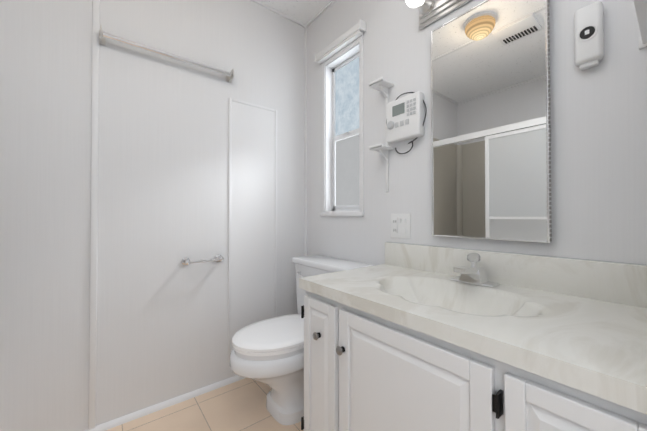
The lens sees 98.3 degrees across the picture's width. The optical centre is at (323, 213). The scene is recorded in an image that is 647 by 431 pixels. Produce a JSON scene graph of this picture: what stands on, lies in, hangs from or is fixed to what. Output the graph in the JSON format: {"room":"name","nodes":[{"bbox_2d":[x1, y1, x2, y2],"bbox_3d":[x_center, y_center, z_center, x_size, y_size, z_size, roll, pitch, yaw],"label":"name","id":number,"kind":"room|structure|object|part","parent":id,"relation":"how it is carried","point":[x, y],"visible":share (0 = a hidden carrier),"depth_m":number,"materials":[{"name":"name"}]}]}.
{"room":"bathroom","nodes":[
{"label":"bathroom","id":0,"kind":"room"},
{"bbox_2d":[0,0,304,430],"bbox_3d":[-1.098,-0.187,1.399,2.610,2.440,0.120,1,-1,-38],"label":"wall","id":1,"kind":"structure","parent":0,"point":[163,210],"depth_m":1.41,"materials":[{"name":"paint"}]},
{"bbox_2d":[83,375,244,430],"bbox_3d":[-0.499,1.019,1.291,1.545,0.024,0.770,1,-1,-38],"label":"baseboard","id":2,"kind":"structure","parent":1,"relation":"attached to","point":[150,410],"depth_m":1.48,"materials":[{"name":"white wood"}]},
{"bbox_2d":[99,25,233,82],"bbox_3d":[-0.805,-0.838,1.510,0.654,0.054,0.076,1,-1,-38],"label":"towel bar","id":3,"kind":"object","parent":1,"relation":"attached to","point":[103,36],"visible":1,"depth_m":1.46,"materials":[{"name":"silver metal"}]},
{"bbox_2d":[88,0,306,429],"bbox_3d":[-0.746,-0.178,1.591,1.578,2.425,0.014,1,-1,-38],"label":"trim","id":4,"kind":"structure","parent":1,"relation":"attached to","point":[94,216],"depth_m":1.32,"materials":[{"name":"white wood"}]},
{"bbox_2d":[181,254,223,264],"bbox_3d":[-0.682,0.270,1.599,0.226,0.044,0.072,1,-1,-38],"label":"towel bar","id":5,"kind":"object","parent":1,"relation":"attached to","point":[187,261],"visible":1,"depth_m":1.57,"materials":[{"name":"silver metal"}]},
{"bbox_2d":[228,98,276,361],"bbox_3d":[-0.452,0.099,1.824,0.335,1.623,0.007,1,-1,-38],"label":"wall panel","id":6,"kind":"object","parent":1,"relation":"attached to","point":[252,255],"depth_m":1.81,"materials":[{"name":"white paint"}]},
{"bbox_2d":[105,378,303,430],"bbox_3d":[-0.380,1.052,0.474,2.610,0.060,2.440,1,-1,-38],"label":"floor","id":7,"kind":"structure","parent":0,"point":[239,405],"depth_m":1.43,"materials":[{"name":"tile"}]},
{"bbox_2d":[230,255,373,424],"bbox_3d":[-0.152,0.658,1.518,0.701,0.752,0.524,1,-1,-38],"label":"toilet","id":8,"kind":"object","parent":7,"relation":"on","point":[269,352],"visible":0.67,"depth_m":1.37,"materials":[{"name":"white ceramic"}]},
{"bbox_3d":[-0.224,0.624,1.462,0.497,0.045,0.366,1,-1,-38],"label":"seat","id":9,"kind":"part","parent":8,"relation":"part of","materials":[{"name":"white plastic"}]},
{"bbox_3d":[0.038,0.467,1.670,0.216,0.366,0.524,1,-1,-38],"label":"tank","id":10,"kind":"part","parent":8,"relation":"part of","materials":[{"name":"white ceramic"}]},
{"bbox_2d":[299,241,646,430],"bbox_3d":[0.411,0.586,0.920,0.578,0.883,0.975,1,-1,-38],"label":"bathroom vanity","id":11,"kind":"object","parent":7,"relation":"on","point":[411,337],"visible":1,"depth_m":0.76,"materials":[{"name":"wood"}]},
{"bbox_3d":[-0.013,0.616,1.048,0.019,0.575,0.190,1,-1,-38],"label":"door","id":12,"kind":"part","parent":11,"relation":"part of","materials":[{"name":"white wood"}]},
{"bbox_3d":[0.195,0.581,0.749,0.026,0.397,0.740,1,-1,-38],"label":"knob","id":13,"kind":"part","parent":11,"relation":"part of","materials":[{"name":"grey metal"}]},
{"bbox_3d":[0.207,0.613,0.768,0.019,0.575,0.477,1,-1,-38],"label":"door","id":14,"kind":"part","parent":11,"relation":"part of","materials":[{"name":"white wood"}]},
{"bbox_2d":[450,253,499,287],"bbox_3d":[0.539,0.207,1.036,0.147,0.114,0.156,1,-1,-38],"label":"faucet","id":15,"kind":"object","parent":11,"relation":"on","point":[473,276],"depth_m":1.03,"materials":[{"name":"silver metal"}]},
{"bbox_3d":[0.435,0.395,0.482,0.019,0.145,0.215,1,-1,-38],"label":"drawer","id":16,"kind":"part","parent":11,"relation":"part of","materials":[{"name":"white wood"}]},
{"bbox_2d":[259,0,330,23],"bbox_3d":[-0.380,-1.448,0.502,2.610,0.060,2.440,1,-1,-38],"label":"ceiling","id":17,"kind":"structure","parent":0,"point":[305,11],"depth_m":1.91,"materials":[{"name":"white paint"}]},
{"bbox_2d":[250,0,336,27],"bbox_3d":[-0.380,-1.410,0.502,2.370,0.016,2.200,1,-1,-38],"label":"crown molding","id":18,"kind":"structure","parent":17,"relation":"attached to","point":[314,18],"depth_m":1.94,"materials":[{"name":"white wood"}]},
{"bbox_2d":[307,0,646,265],"bbox_3d":[0.635,-0.190,1.212,0.120,2.440,2.320,1,-1,-38],"label":"wall","id":19,"kind":"structure","parent":0,"point":[599,156],"depth_m":0.94,"materials":[{"name":"paint"}]},
{"bbox_2d":[314,19,365,63],"bbox_3d":[0.091,-1.065,1.771,0.050,0.064,0.437,1,-1,-38],"label":"blind headrail","id":20,"kind":"object","parent":19,"relation":"attached to","point":[350,36],"visible":1,"depth_m":1.73,"materials":[{"name":"white plastic"}]},
{"bbox_2d":[320,35,363,215],"bbox_3d":[0.147,-0.508,1.805,0.120,1.056,0.396,1,-1,-38],"label":"window","id":21,"kind":"structure","parent":19,"relation":"in","point":[342,144],"depth_m":1.85,"materials":[{"name":"white"}]},
{"bbox_3d":[0.163,-0.508,1.818,0.042,0.988,0.318,1,-1,-38],"label":"sash frame","id":22,"kind":"part","parent":21,"relation":"part of","materials":[{"name":"white"}]},
{"bbox_3d":[0.170,-0.507,1.824,0.004,0.944,0.274,1,-1,-38],"label":"glass","id":23,"kind":"part","parent":21,"relation":"part of","materials":[{"name":"glass"}]},
{"bbox_2d":[369,77,393,191],"bbox_3d":[0.303,-0.398,1.460,0.094,0.569,0.090,1,-1,-38],"label":"shelf standard","id":24,"kind":"object","parent":19,"relation":"attached to","point":[381,84],"visible":1,"depth_m":1.47,"materials":[{"name":"white plastic"}]},
{"bbox_2d":[391,214,410,238],"bbox_3d":[0.387,0.065,1.416,0.012,0.124,0.118,1,-1,-38],"label":"outlet","id":25,"kind":"object","parent":19,"relation":"attached to","point":[400,226],"visible":1,"depth_m":1.41,"materials":[{"name":"white plastic"}]},
{"bbox_2d":[386,91,426,153],"bbox_3d":[0.392,-0.445,1.374,0.062,0.300,0.230,1,-1,-38],"label":"security keypad","id":26,"kind":"object","parent":19,"relation":"attached to","point":[405,120],"visible":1,"depth_m":1.34,"materials":[{"name":"white plastic"}]},
{"bbox_2d":[405,0,470,29],"bbox_3d":[0.584,-0.942,1.047,0.172,0.130,0.610,1,-1,-38],"label":"sconce","id":27,"kind":"object","parent":19,"relation":"attached to","point":[431,11],"visible":1,"depth_m":1.24,"materials":[{"name":"silver metal"}]},
{"bbox_2d":[431,0,551,242],"bbox_3d":[0.628,-0.362,1.101,0.028,0.926,0.428,1,-1,-38],"label":"mirror","id":28,"kind":"object","parent":19,"relation":"attached to","point":[490,124],"visible":1,"depth_m":1.06,"materials":[{"name":"silver mirror"}]},
{"bbox_2d":[574,1,603,69],"bbox_3d":[0.812,-0.542,0.858,0.044,0.184,0.064,1,-1,-38],"label":"wall-mounted dispenser","id":29,"kind":"object","parent":19,"relation":"attached to","point":[588,37],"visible":1,"depth_m":0.85,"materials":[{"name":"white plastic"}]},
{"bbox_2d":[633,0,646,48],"bbox_3d":[0.785,-0.481,0.684,0.299,0.034,0.036,1,-1,-38],"label":"towel","id":30,"kind":"object","parent":19,"relation":"attached to","point":[641,9],"visible":1,"depth_m":0.68,"materials":[{"name":"white fabric"}]}
]}

